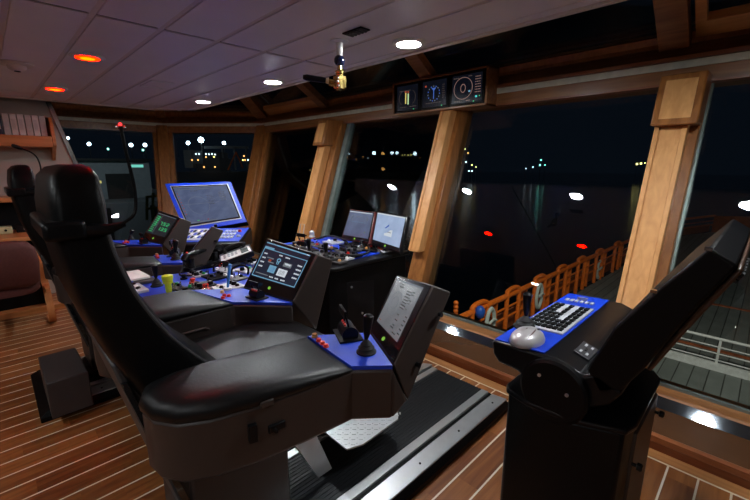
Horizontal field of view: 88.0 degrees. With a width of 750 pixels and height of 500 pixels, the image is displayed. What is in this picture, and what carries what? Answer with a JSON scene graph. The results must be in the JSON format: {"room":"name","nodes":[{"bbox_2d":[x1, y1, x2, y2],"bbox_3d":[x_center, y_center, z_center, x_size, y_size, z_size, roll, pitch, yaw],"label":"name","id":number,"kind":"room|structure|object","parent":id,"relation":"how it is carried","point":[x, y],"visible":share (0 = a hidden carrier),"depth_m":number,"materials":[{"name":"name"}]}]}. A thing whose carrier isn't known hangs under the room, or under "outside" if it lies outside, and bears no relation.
{"room":"control cabin","nodes":[
{"label":"control cabin","id":0,"kind":"room"},
{"bbox_2d":[0,97,72,293],"bbox_3d":[-5.023,-0.919,3.496,4.340,3.400,0.100,-12,17,-43],"label":"wall","id":1,"kind":"structure","parent":0,"point":[9,156],"depth_m":4.43,"materials":[{"name":"beige paint"}]},
{"bbox_2d":[0,117,56,159],"bbox_3d":[-4.347,-1.143,3.836,1.835,0.487,0.310,-12,17,-43],"label":"bookshelf","id":2,"kind":"object","parent":1,"relation":"attached to","point":[49,141],"visible":0.98,"depth_m":4.26,"materials":[{"name":"brown wood"}]},
{"bbox_2d":[0,116,3,134],"bbox_3d":[-4.023,-1.334,4.143,0.055,0.209,0.242,-12,17,-43],"label":"binder","id":3,"kind":"object","parent":2,"relation":"on","point":[1,127],"visible":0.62,"depth_m":4.08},
{"bbox_2d":[0,113,11,134],"bbox_3d":[-3.980,-1.348,4.183,0.055,0.220,0.242,-12,17,-43],"label":"binder","id":4,"kind":"object","parent":2,"relation":"on","point":[4,116],"visible":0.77,"depth_m":4.10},
{"bbox_2d":[8,114,18,134],"bbox_3d":[-3.938,-1.356,4.224,0.055,0.218,0.242,-12,17,-43],"label":"binder","id":5,"kind":"object","parent":2,"relation":"on","point":[12,117],"visible":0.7,"depth_m":4.14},
{"bbox_2d":[16,114,25,134],"bbox_3d":[-3.895,-1.367,4.265,0.055,0.220,0.242,-12,17,-43],"label":"binder","id":6,"kind":"object","parent":2,"relation":"on","point":[19,117],"visible":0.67,"depth_m":4.18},
{"bbox_2d":[23,115,33,135],"bbox_3d":[-3.853,-1.375,4.306,0.055,0.218,0.242,-12,17,-43],"label":"binder","id":7,"kind":"object","parent":2,"relation":"on","point":[27,119],"visible":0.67,"depth_m":4.22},
{"bbox_2d":[30,115,40,135],"bbox_3d":[-3.810,-1.383,4.348,0.055,0.218,0.242,-12,17,-43],"label":"binder","id":8,"kind":"object","parent":2,"relation":"on","point":[34,119],"visible":0.68,"depth_m":4.26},
{"bbox_2d":[38,116,47,135],"bbox_3d":[-3.767,-1.392,4.389,0.055,0.216,0.242,-12,17,-43],"label":"binder","id":9,"kind":"object","parent":2,"relation":"on","point":[41,119],"visible":0.66,"depth_m":4.31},
{"bbox_2d":[46,102,77,163],"bbox_3d":[-3.612,-0.646,4.912,0.548,2.260,0.040,-12,17,-43],"label":"trim","id":10,"kind":"structure","parent":1,"relation":"attached to","point":[49,104],"depth_m":4.61,"materials":[{"name":"metal"}]},
{"bbox_2d":[154,110,165,117],"bbox_3d":[-3.343,-2.546,5.839,0.140,0.941,1.377,-5,13,-22],"label":"trim","id":11,"kind":"structure","parent":1,"relation":"attached to","point":[159,113],"depth_m":6.40,"materials":[{"name":"brown wood"}]},
{"bbox_2d":[152,125,178,216],"bbox_3d":[-3.470,-1.035,6.478,0.300,2.050,1.044,-5,13,-22],"label":"trim","id":12,"kind":"structure","parent":1,"relation":"attached to","point":[163,141],"depth_m":6.40,"materials":[{"name":"brown wood"}]},
{"bbox_2d":[239,96,267,118],"bbox_3d":[-2.132,-2.551,5.864,0.220,0.941,1.377,5,13,22],"label":"trim","id":13,"kind":"structure","parent":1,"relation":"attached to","point":[251,103],"depth_m":6.28,"materials":[{"name":"brown wood"}]},
{"bbox_2d":[238,125,271,247],"bbox_3d":[-2.010,-1.041,6.503,0.300,2.050,1.051,5,13,22],"label":"trim","id":14,"kind":"structure","parent":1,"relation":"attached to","point":[250,204],"depth_m":6.40,"materials":[{"name":"brown wood"}]},
{"bbox_2d":[252,128,317,252],"bbox_3d":[-1.388,-0.874,5.933,0.712,1.932,1.787,-12,17,-43],"label":"window","id":15,"kind":"structure","parent":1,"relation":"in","point":[291,154],"depth_m":5.99,"materials":[{"name":"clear glass"}]},
{"bbox_2d":[295,120,346,240],"bbox_3d":[-0.698,-0.723,5.226,0.917,1.975,0.290,-12,17,-43],"label":"trim","id":16,"kind":"structure","parent":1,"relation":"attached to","point":[329,135],"depth_m":5.10,"materials":[{"name":"brown wood"}]},
{"bbox_2d":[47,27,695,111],"bbox_3d":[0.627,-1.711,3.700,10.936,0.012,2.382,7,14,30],"label":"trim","id":17,"kind":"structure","parent":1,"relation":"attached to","point":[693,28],"depth_m":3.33,"materials":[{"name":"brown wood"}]},
{"bbox_2d":[320,114,439,236],"bbox_3d":[0.011,-0.571,4.552,0.712,1.932,1.680,-12,17,-43],"label":"window","id":18,"kind":"structure","parent":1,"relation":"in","point":[381,164],"depth_m":4.64,"materials":[{"name":"clear glass"}]},
{"bbox_2d":[51,28,749,133],"bbox_3d":[0.616,-1.551,3.915,11.275,0.285,2.683,7,14,30],"label":"trim","id":19,"kind":"structure","parent":1,"relation":"attached to","point":[742,67],"depth_m":3.29,"materials":[{"name":"brown wood"}]},
{"bbox_2d":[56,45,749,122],"bbox_3d":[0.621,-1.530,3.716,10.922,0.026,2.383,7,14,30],"label":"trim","id":20,"kind":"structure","parent":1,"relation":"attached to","point":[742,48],"depth_m":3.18,"materials":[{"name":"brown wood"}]},
{"bbox_2d":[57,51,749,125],"bbox_3d":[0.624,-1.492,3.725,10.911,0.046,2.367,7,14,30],"label":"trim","id":21,"kind":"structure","parent":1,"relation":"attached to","point":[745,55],"depth_m":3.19,"materials":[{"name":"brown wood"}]},
{"bbox_2d":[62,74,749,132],"bbox_3d":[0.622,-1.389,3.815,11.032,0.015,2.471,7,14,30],"label":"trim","id":22,"kind":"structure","parent":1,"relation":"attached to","point":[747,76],"depth_m":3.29,"materials":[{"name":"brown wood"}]},
{"bbox_2d":[408,110,472,284],"bbox_3d":[0.635,-0.437,3.932,0.886,1.970,0.184,-12,17,-43],"label":"window pillar","id":23,"kind":"structure","parent":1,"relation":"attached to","point":[452,130],"depth_m":3.83,"materials":[{"name":"brown wood"}]},
{"bbox_2d":[392,65,498,116],"bbox_3d":[0.658,-1.560,3.889,0.190,0.333,1.150,-12,17,-43],"label":"display box","id":24,"kind":"object","parent":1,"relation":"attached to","point":[471,88],"visible":1,"depth_m":3.74,"materials":[{"name":"black plastic"}]},
{"bbox_2d":[165,0,749,110],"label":"ceiling beam","id":25,"kind":"structure","parent":1,"relation":"in","point":[621,21],"depth_m":3.33,"materials":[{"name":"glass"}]},
{"bbox_2d":[248,257,749,440],"bbox_3d":[0.020,0.913,2.741,2.080,0.143,9.900,-12,17,-43],"label":"trim","id":26,"kind":"structure","parent":1,"relation":"attached to","point":[734,428],"depth_m":2.31,"materials":[{"name":"metal"}]},
{"bbox_2d":[253,252,749,426],"bbox_3d":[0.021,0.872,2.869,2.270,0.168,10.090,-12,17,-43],"label":"trim","id":27,"kind":"structure","parent":1,"relation":"attached to","point":[713,408],"depth_m":2.39,"materials":[{"name":"brown wood"}]},
{"bbox_2d":[263,0,749,114],"bbox_3d":[0.362,-2.007,3.297,1.330,0.915,7.280,-12,17,-43],"label":"trim","id":28,"kind":"structure","parent":1,"relation":"attached to","point":[734,18],"depth_m":2.42,"materials":[{"name":"brown wood"}]},
{"bbox_2d":[424,343,749,499],"bbox_3d":[0.019,0.989,2.497,1.720,0.100,9.540,-12,17,-43],"label":"trim","id":29,"kind":"structure","parent":1,"relation":"attached to","point":[738,475],"depth_m":2.09,"materials":[{"name":"red wood"}]},
{"bbox_2d":[431,328,749,469],"bbox_3d":[0.020,0.949,2.698,2.010,0.092,9.830,-12,17,-43],"label":"trim","id":30,"kind":"structure","parent":1,"relation":"attached to","point":[723,445],"depth_m":2.20,"materials":[{"name":"brown wood"}]},
{"bbox_2d":[616,70,711,367],"bbox_3d":[1.930,-0.157,2.644,0.900,1.975,0.245,-12,17,-43],"label":"window pillar","id":31,"kind":"structure","parent":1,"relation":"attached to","point":[682,98],"depth_m":2.51,"materials":[{"name":"brown wood"}]},
{"bbox_2d":[653,0,691,51],"bbox_3d":[1.525,-1.778,2.034,1.577,1.071,0.170,-12,17,-43],"label":"trim","id":32,"kind":"structure","parent":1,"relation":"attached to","point":[673,21],"depth_m":2.48,"materials":[{"name":"brown wood"}]},
{"bbox_2d":[650,82,714,362],"bbox_3d":[2.585,-0.015,2.011,0.712,1.932,1.670,-12,17,-43],"label":"window","id":33,"kind":"structure","parent":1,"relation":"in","point":[712,87],"depth_m":2.56,"materials":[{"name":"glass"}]},
{"bbox_2d":[190,226,222,265],"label":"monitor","id":34,"kind":"object","parent":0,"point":[211,237],"depth_m":2.75,"materials":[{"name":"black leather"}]},
{"bbox_2d":[0,0,626,110],"bbox_3d":[-1.374,-0.797,0.277,5.474,0.062,8.960,-12,17,-43],"label":"ceiling","id":35,"kind":"structure","parent":0,"point":[40,34],"depth_m":2.16,"materials":[{"name":"ceramic"}]},
{"bbox_2d":[0,59,34,71],"bbox_3d":[-2.522,-1.285,2.732,0.200,0.058,0.200,-12,17,-43],"label":"smoke detector","id":36,"kind":"object","parent":35,"relation":"attached to","point":[14,65],"visible":1,"depth_m":2.69,"materials":[{"name":"white plastic"}]},
{"bbox_2d":[41,86,67,90],"bbox_3d":[-2.978,-1.498,3.611,0.199,0.018,0.199,-12,17,-43],"label":"recessed light","id":37,"kind":"object","parent":35,"relation":"in","point":[52,88],"visible":1,"depth_m":3.57,"materials":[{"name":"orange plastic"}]},
{"bbox_2d":[68,52,105,61],"bbox_3d":[-1.895,-1.267,2.556,0.199,0.018,0.199,-12,17,-43],"label":"recessed light","id":38,"kind":"object","parent":35,"relation":"in","point":[83,56],"visible":1,"depth_m":2.52,"materials":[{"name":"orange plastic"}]},
{"bbox_2d":[75,55,99,60],"bbox_3d":[-1.895,-1.266,2.556,0.135,0.014,0.135,-12,17,-43],"label":"diffuser","id":39,"kind":"object","parent":38,"relation":"attached to","point":[80,57],"depth_m":2.54,"materials":[{"name":"orange plastic"}]},
{"bbox_2d":[140,80,173,88],"bbox_3d":[-1.929,-1.463,3.434,0.180,0.011,0.340,-12,17,-43],"label":"ceiling light","id":40,"kind":"object","parent":35,"relation":"attached to","point":[157,84],"visible":1,"depth_m":3.42,"materials":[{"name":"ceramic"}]},
{"bbox_2d":[33,0,331,66],"bbox_3d":[-1.302,-1.361,0.226,5.270,1.138,8.960,-12,17,-43],"label":"trim","id":41,"kind":"structure","parent":35,"relation":"on","point":[33,0],"depth_m":2.09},
{"bbox_2d":[193,100,211,103],"bbox_3d":[-1.927,-1.661,4.352,0.199,0.016,0.199,-12,17,-43],"label":"recessed light","id":42,"kind":"object","parent":35,"relation":"in","point":[196,101],"visible":1,"depth_m":4.30,"materials":[{"name":"white plastic"}]},
{"bbox_2d":[261,78,284,84],"bbox_3d":[-0.872,-1.433,3.310,0.199,0.016,0.199,-12,17,-43],"label":"recessed light","id":43,"kind":"object","parent":35,"relation":"in","point":[270,81],"visible":1,"depth_m":3.27,"materials":[{"name":"white plastic"}]},
{"bbox_2d":[265,81,280,83],"bbox_3d":[-0.872,-1.432,3.310,0.135,0.014,0.135,-12,17,-43],"label":"diffuser","id":44,"kind":"object","parent":43,"relation":"attached to","point":[266,82],"depth_m":3.29,"materials":[{"name":"white plastic"}]},
{"bbox_2d":[303,38,348,90],"bbox_3d":[-0.287,-1.075,2.259,0.268,0.266,0.109,-2,12,-8],"label":"valve","id":45,"kind":"object","parent":35,"relation":"attached to","point":[339,81],"visible":1,"depth_m":2.26,"materials":[{"name":"gold metal"}]},
{"bbox_2d":[342,26,369,36],"bbox_3d":[-0.102,-1.165,2.076,0.070,0.013,0.150,-12,17,-43],"label":"ceiling vent","id":46,"kind":"object","parent":35,"relation":"in","point":[359,30],"visible":1,"depth_m":2.06,"materials":[{"name":"black plastic"}]},
{"bbox_2d":[392,37,425,48],"bbox_3d":[0.197,-1.205,2.268,0.199,0.016,0.199,-12,17,-43],"label":"recessed light","id":47,"kind":"object","parent":35,"relation":"in","point":[404,42],"visible":1,"depth_m":2.23,"materials":[{"name":"white plastic"}]},
{"bbox_2d":[397,41,419,47],"bbox_3d":[0.197,-1.204,2.269,0.135,0.014,0.135,-12,17,-43],"label":"diffuser","id":48,"kind":"object","parent":47,"relation":"attached to","point":[401,44],"depth_m":2.25,"materials":[{"name":"white plastic"}]},
{"bbox_2d":[0,293,743,499],"bbox_3d":[-1.373,1.316,1.353,5.910,0.050,9.810,-12,17,-43],"label":"floor","id":49,"kind":"structure","parent":0,"point":[98,451],"depth_m":2.14,"materials":[{"name":"brown wood"}]},
{"bbox_2d":[0,241,56,322],"bbox_3d":[-3.472,0.337,3.607,0.676,0.892,0.650,-12,17,-43],"label":"armchair","id":50,"kind":"object","parent":49,"relation":"on","point":[21,267],"visible":0.87,"depth_m":3.48,"materials":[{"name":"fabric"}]},
{"bbox_2d":[0,195,65,320],"bbox_3d":[-4.305,0.127,3.826,2.100,1.215,0.770,-12,17,-43],"label":"desk","id":51,"kind":"object","parent":49,"relation":"on","point":[33,303],"visible":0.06,"depth_m":4.16,"materials":[{"name":"brown wood"}]},
{"bbox_2d":[0,195,11,202],"bbox_3d":[-4.488,-0.455,3.757,1.920,0.050,0.430,-12,17,-43],"label":"shelf","id":52,"kind":"object","parent":51,"relation":"attached to","point":[3,199],"depth_m":4.07,"materials":[{"name":"brown wood"}]},
{"bbox_2d":[0,225,12,233],"bbox_3d":[-3.974,-0.218,4.173,0.110,0.070,0.148,-12,17,-43],"label":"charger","id":53,"kind":"object","parent":51,"relation":"on","point":[3,229],"visible":1,"depth_m":4.13,"materials":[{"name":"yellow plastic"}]},
{"bbox_2d":[15,224,25,232],"bbox_3d":[-3.864,-0.241,4.279,0.140,0.070,0.148,-12,17,-43],"label":"radio","id":54,"kind":"object","parent":51,"relation":"on","point":[19,228],"visible":0.45,"depth_m":4.21,"materials":[{"name":"black plastic"}]},
{"bbox_2d":[30,348,120,422],"bbox_3d":[-1.476,0.708,3.308,2.195,0.300,0.845,-12,17,-43],"label":"platform","id":55,"kind":"object","parent":49,"relation":"on","point":[63,385],"visible":0.43,"depth_m":2.43,"materials":[{"name":"black paint"}]},
{"bbox_2d":[4,144,99,375],"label":"chair","id":56,"kind":"object","parent":55,"relation":"on","point":[20,178],"depth_m":2.40,"materials":[{"name":"black leather"}]},
{"bbox_2d":[26,190,34,195],"bbox_3d":[-2.080,-0.351,2.372,0.095,0.039,0.040,-5,13,-23],"label":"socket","id":57,"kind":"object","parent":56,"relation":"attached to","point":[28,192],"depth_m":2.35,"materials":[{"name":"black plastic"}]},
{"bbox_2d":[113,211,190,275],"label":"control console","id":58,"kind":"object","parent":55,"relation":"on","point":[161,243],"depth_m":3.25,"materials":[{"name":"black plastic"}]},
{"bbox_2d":[131,257,256,296],"bbox_3d":[-1.071,0.521,2.598,1.050,0.970,0.796,-12,17,-43],"label":"console","id":59,"kind":"object","parent":49,"relation":"on","point":[215,277],"visible":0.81,"depth_m":2.42,"materials":[{"name":"multicoloured plastic"}]},
{"bbox_2d":[132,271,154,284],"bbox_3d":[-1.550,0.173,2.473,0.380,0.020,0.170,11,17,42],"label":"document tray","id":60,"kind":"object","parent":59,"relation":"on","point":[148,280],"visible":0.06,"depth_m":2.37,"materials":[{"name":"grey plastic"}]},
{"bbox_2d":[126,270,149,280],"bbox_3d":[-1.550,0.153,2.468,0.320,0.012,0.120,11,17,42],"label":"paper sheet","id":61,"kind":"object","parent":60,"relation":"on","point":[134,275],"visible":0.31,"depth_m":2.42,"materials":[{"name":"white paper"}]},
{"bbox_2d":[161,274,172,292],"bbox_3d":[-1.179,0.192,2.210,0.059,0.100,0.059,-12,17,-43],"label":"cup","id":62,"kind":"object","parent":59,"relation":"on","point":[167,279],"visible":0.99,"depth_m":2.19,"materials":[{"name":"yellow plastic"}]},
{"bbox_2d":[179,266,207,275],"bbox_3d":[-1.207,0.138,2.559,0.173,0.053,0.106,-2,13,-9],"label":"cord","id":63,"kind":"object","parent":59,"relation":"on","point":[181,269],"visible":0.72,"depth_m":2.56,"materials":[{"name":"black plastic"}]},
{"bbox_2d":[180,243,223,271],"bbox_3d":[-1.217,0.050,2.754,0.080,0.144,0.376,5,13,21],"label":"handset","id":64,"kind":"object","parent":59,"relation":"on","point":[186,256],"visible":0.84,"depth_m":2.69,"materials":[{"name":"black plastic"}]},
{"bbox_2d":[219,241,254,266],"bbox_3d":[-1.029,0.023,2.878,0.237,0.137,0.280,-5,13,-22],"label":"desk telephone","id":65,"kind":"object","parent":59,"relation":"on","point":[244,252],"visible":0.96,"depth_m":2.81,"materials":[{"name":"black plastic"}]},
{"bbox_2d":[165,182,251,268],"bbox_3d":[-1.906,-0.087,4.479,0.845,1.354,1.508,-6,14,-25],"label":"console","id":66,"kind":"object","parent":49,"relation":"on","point":[206,205],"visible":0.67,"depth_m":4.44,"materials":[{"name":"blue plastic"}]},
{"bbox_2d":[284,233,409,334],"bbox_3d":[-0.383,0.368,3.171,0.898,1.023,0.970,-12,17,-43],"label":"console","id":67,"kind":"object","parent":49,"relation":"on","point":[361,277],"visible":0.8,"depth_m":2.81,"materials":[{"name":"black paint"}]},
{"bbox_2d":[309,230,314,237],"bbox_3d":[-0.589,-0.152,3.618,0.060,0.063,0.060,-12,17,-43],"label":"cup","id":68,"kind":"object","parent":67,"relation":"attached to","point":[311,232],"visible":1,"depth_m":3.60,"materials":[{"name":"white ceramic"}]},
{"bbox_2d":[341,209,376,244],"bbox_3d":[-0.107,-0.187,3.267,0.233,0.281,0.406,-12,17,-43],"label":"monitor","id":69,"kind":"object","parent":67,"relation":"on","point":[359,225],"visible":0.91,"depth_m":3.22,"materials":[{"name":"black plastic"}]},
{"bbox_2d":[371,211,409,254],"bbox_3d":[0.127,-0.140,3.036,0.233,0.288,0.398,-12,17,-43],"label":"monitor","id":70,"kind":"object","parent":67,"relation":"on","point":[390,231],"visible":0.98,"depth_m":2.97,"materials":[{"name":"black plastic"}]},
{"bbox_2d":[288,363,507,499],"bbox_3d":[-0.104,1.005,1.954,2.195,0.300,0.845,-12,17,-43],"label":"rail","id":71,"kind":"object","parent":49,"relation":"on","point":[443,414],"visible":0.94,"depth_m":2.07,"materials":[{"name":"black metal"}]},
{"bbox_2d":[30,123,449,499],"bbox_3d":[-0.474,0.339,1.657,1.338,1.568,1.329,-12,17,-43],"label":"chair","id":72,"kind":"object","parent":71,"relation":"on","point":[218,386],"visible":1,"depth_m":1.22,"materials":[{"name":"black leather"}]},
{"bbox_2d":[86,222,125,237],"bbox_3d":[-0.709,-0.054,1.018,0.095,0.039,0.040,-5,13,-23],"label":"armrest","id":73,"kind":"object","parent":72,"relation":"attached to","point":[93,229],"depth_m":1.01,"materials":[{"name":"black leather"}]},
{"bbox_2d":[115,123,125,129],"bbox_3d":[-0.654,-0.318,0.996,0.026,0.018,0.010,-12,17,-43],"label":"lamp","id":74,"kind":"object","parent":72,"relation":"on","point":[120,127],"depth_m":0.99,"materials":[{"name":"red metal"}]},
{"bbox_2d":[493,219,749,499],"bbox_3d":[0.953,0.553,1.584,0.836,1.342,0.664,-12,17,-43],"label":"console","id":75,"kind":"object","parent":49,"relation":"on","point":[581,411],"visible":0.99,"depth_m":1.33,"materials":[{"name":"black paint"}]},
{"bbox_2d":[509,326,544,348],"bbox_3d":[0.577,0.321,1.468,0.170,0.049,0.118,-12,17,-43],"label":"computer mouse","id":76,"kind":"object","parent":75,"relation":"on","point":[525,337],"visible":1,"depth_m":1.43,"materials":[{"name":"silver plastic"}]},
{"bbox_2d":[588,219,749,390],"bbox_3d":[1.085,0.170,1.386,0.804,0.509,0.320,-12,17,-43],"label":"monitor","id":77,"kind":"object","parent":75,"relation":"on","point":[665,314],"depth_m":1.12,"materials":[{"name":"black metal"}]},
{"label":"outside","id":78,"kind":"structure","parent":0,"visible":0},
{"bbox_2d":[150,171,749,329],"bbox_3d":[18.584,-29.434,170.804,570.000,0.100,620.000,-12,17,-43],"label":"water","id":79,"kind":"structure","parent":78,"point":[504,230],"depth_m":56.48,"materials":[{"name":"black liquid"}]},
{"bbox_2d":[105,189,157,239],"bbox_3d":[-56.892,-5.773,53.223,44.000,4.000,64.300,-12,17,-43],"label":"quay","id":80,"kind":"object","parent":79,"relation":"on","point":[118,210],"visible":0.14,"depth_m":40.10,"materials":[{"name":"concrete"}]},
{"bbox_2d":[76,158,153,199],"bbox_3d":[-43.640,-6.731,37.849,37.000,4.450,13.000,-12,17,-43],"label":"warehouse","id":81,"kind":"structure","parent":80,"relation":"on","point":[114,175],"depth_m":43.85,"materials":[{"name":"grey metal"}]},
{"bbox_2d":[177,146,248,203],"bbox_3d":[-31.809,-16.190,82.844,18.740,11.672,19.140,-12,17,-43],"label":"ship","id":82,"kind":"object","parent":79,"relation":"on","point":[216,166],"visible":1,"depth_m":79.10,"materials":[{"name":"orange paint"}]},
{"bbox_2d":[198,137,203,157],"bbox_3d":[-37.670,-17.740,85.331,1.200,13.637,1.141,-12,17,-43],"label":"lamp","id":83,"kind":"object","parent":82,"relation":"on","point":[200,139],"visible":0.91,"depth_m":83.85,"materials":[{"name":"grey ceramic"}]},
{"bbox_2d":[420,171,458,179],"bbox_3d":[-5.081,-42.417,215.348,89.614,6.200,88.889,-12,17,-43],"label":"shore","id":84,"kind":"structure","parent":79,"relation":"on","point":[424,173],"depth_m":201.91,"materials":[{"name":"black"}]},
{"bbox_3d":[13.580,3.261,13.154,28.600,3.500,10.370,-12,17,-43],"label":"hull","id":85,"kind":"object","parent":79,"relation":"on","visible":0},
{"bbox_2d":[577,232,749,405],"bbox_3d":[13.587,1.455,12.751,28.600,0.200,10.150,-12,17,-43],"label":"foredeck","id":86,"kind":"object","parent":85,"relation":"on","point":[716,321],"visible":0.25,"depth_m":9.49,"materials":[{"name":"grey wood"}]},
{"bbox_2d":[459,215,715,329],"bbox_3d":[10.193,0.135,15.582,27.492,1.169,1.131,-10,16,-40],"label":"deck railing","id":87,"kind":"object","parent":86,"relation":"on","point":[508,317],"depth_m":11.27,"materials":[{"name":"orange paint"}]},
{"bbox_2d":[453,300,458,313],"bbox_3d":[1.566,1.337,7.568,0.098,0.740,0.095,-12,17,-43],"label":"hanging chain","id":88,"kind":"object","parent":87,"relation":"hanging from","point":[455,310],"visible":0.32,"depth_m":7.49,"materials":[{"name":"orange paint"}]},
{"bbox_2d":[475,305,484,318],"bbox_3d":[2.228,1.316,8.235,0.214,0.286,0.209,-12,17,-43],"label":"fender","id":89,"kind":"object","parent":87,"relation":"hanging from","point":[480,310],"visible":0.99,"depth_m":8.16,"materials":[{"name":"blue plastic"}]},
{"bbox_2d":[664,330,749,380],"bbox_3d":[7.740,2.277,6.900,0.080,0.698,6.440,-12,17,-43],"label":"handrail","id":90,"kind":"object","parent":86,"relation":"on","point":[711,365],"visible":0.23,"depth_m":7.80,"materials":[{"name":"grey metal"}]},
{"bbox_2d":[678,340,749,359],"bbox_3d":[8.592,2.448,7.657,0.080,0.040,7.800,-12,17,-43],"label":"batten","id":91,"kind":"object","parent":86,"relation":"on","point":[680,341],"visible":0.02,"depth_m":8.65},
{"bbox_2d":[711,216,749,231],"bbox_3d":[23.177,-1.137,21.780,1.436,1.000,6.296,-9,15,-35],"label":"bulwark","id":92,"kind":"object","parent":86,"relation":"on","point":[719,222],"visible":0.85,"depth_m":23.69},
{"bbox_2d":[712,303,749,311],"bbox_3d":[11.223,1.861,10.337,0.080,0.040,8.000,-12,17,-43],"label":"batten","id":93,"kind":"object","parent":86,"relation":"on","point":[715,304],"visible":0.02,"depth_m":11.20,"materials":[{"name":"brown wood"}]},
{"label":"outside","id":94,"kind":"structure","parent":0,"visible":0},
{"bbox_2d":[145,193,157,220],"bbox_3d":[-14.683,-2.848,26.000,1.371,1.937,0.592,0,12,0],"label":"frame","id":95,"kind":"object","parent":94,"point":[147,208],"visible":0.61,"depth_m":25.93,"materials":[{"name":"black metal"}]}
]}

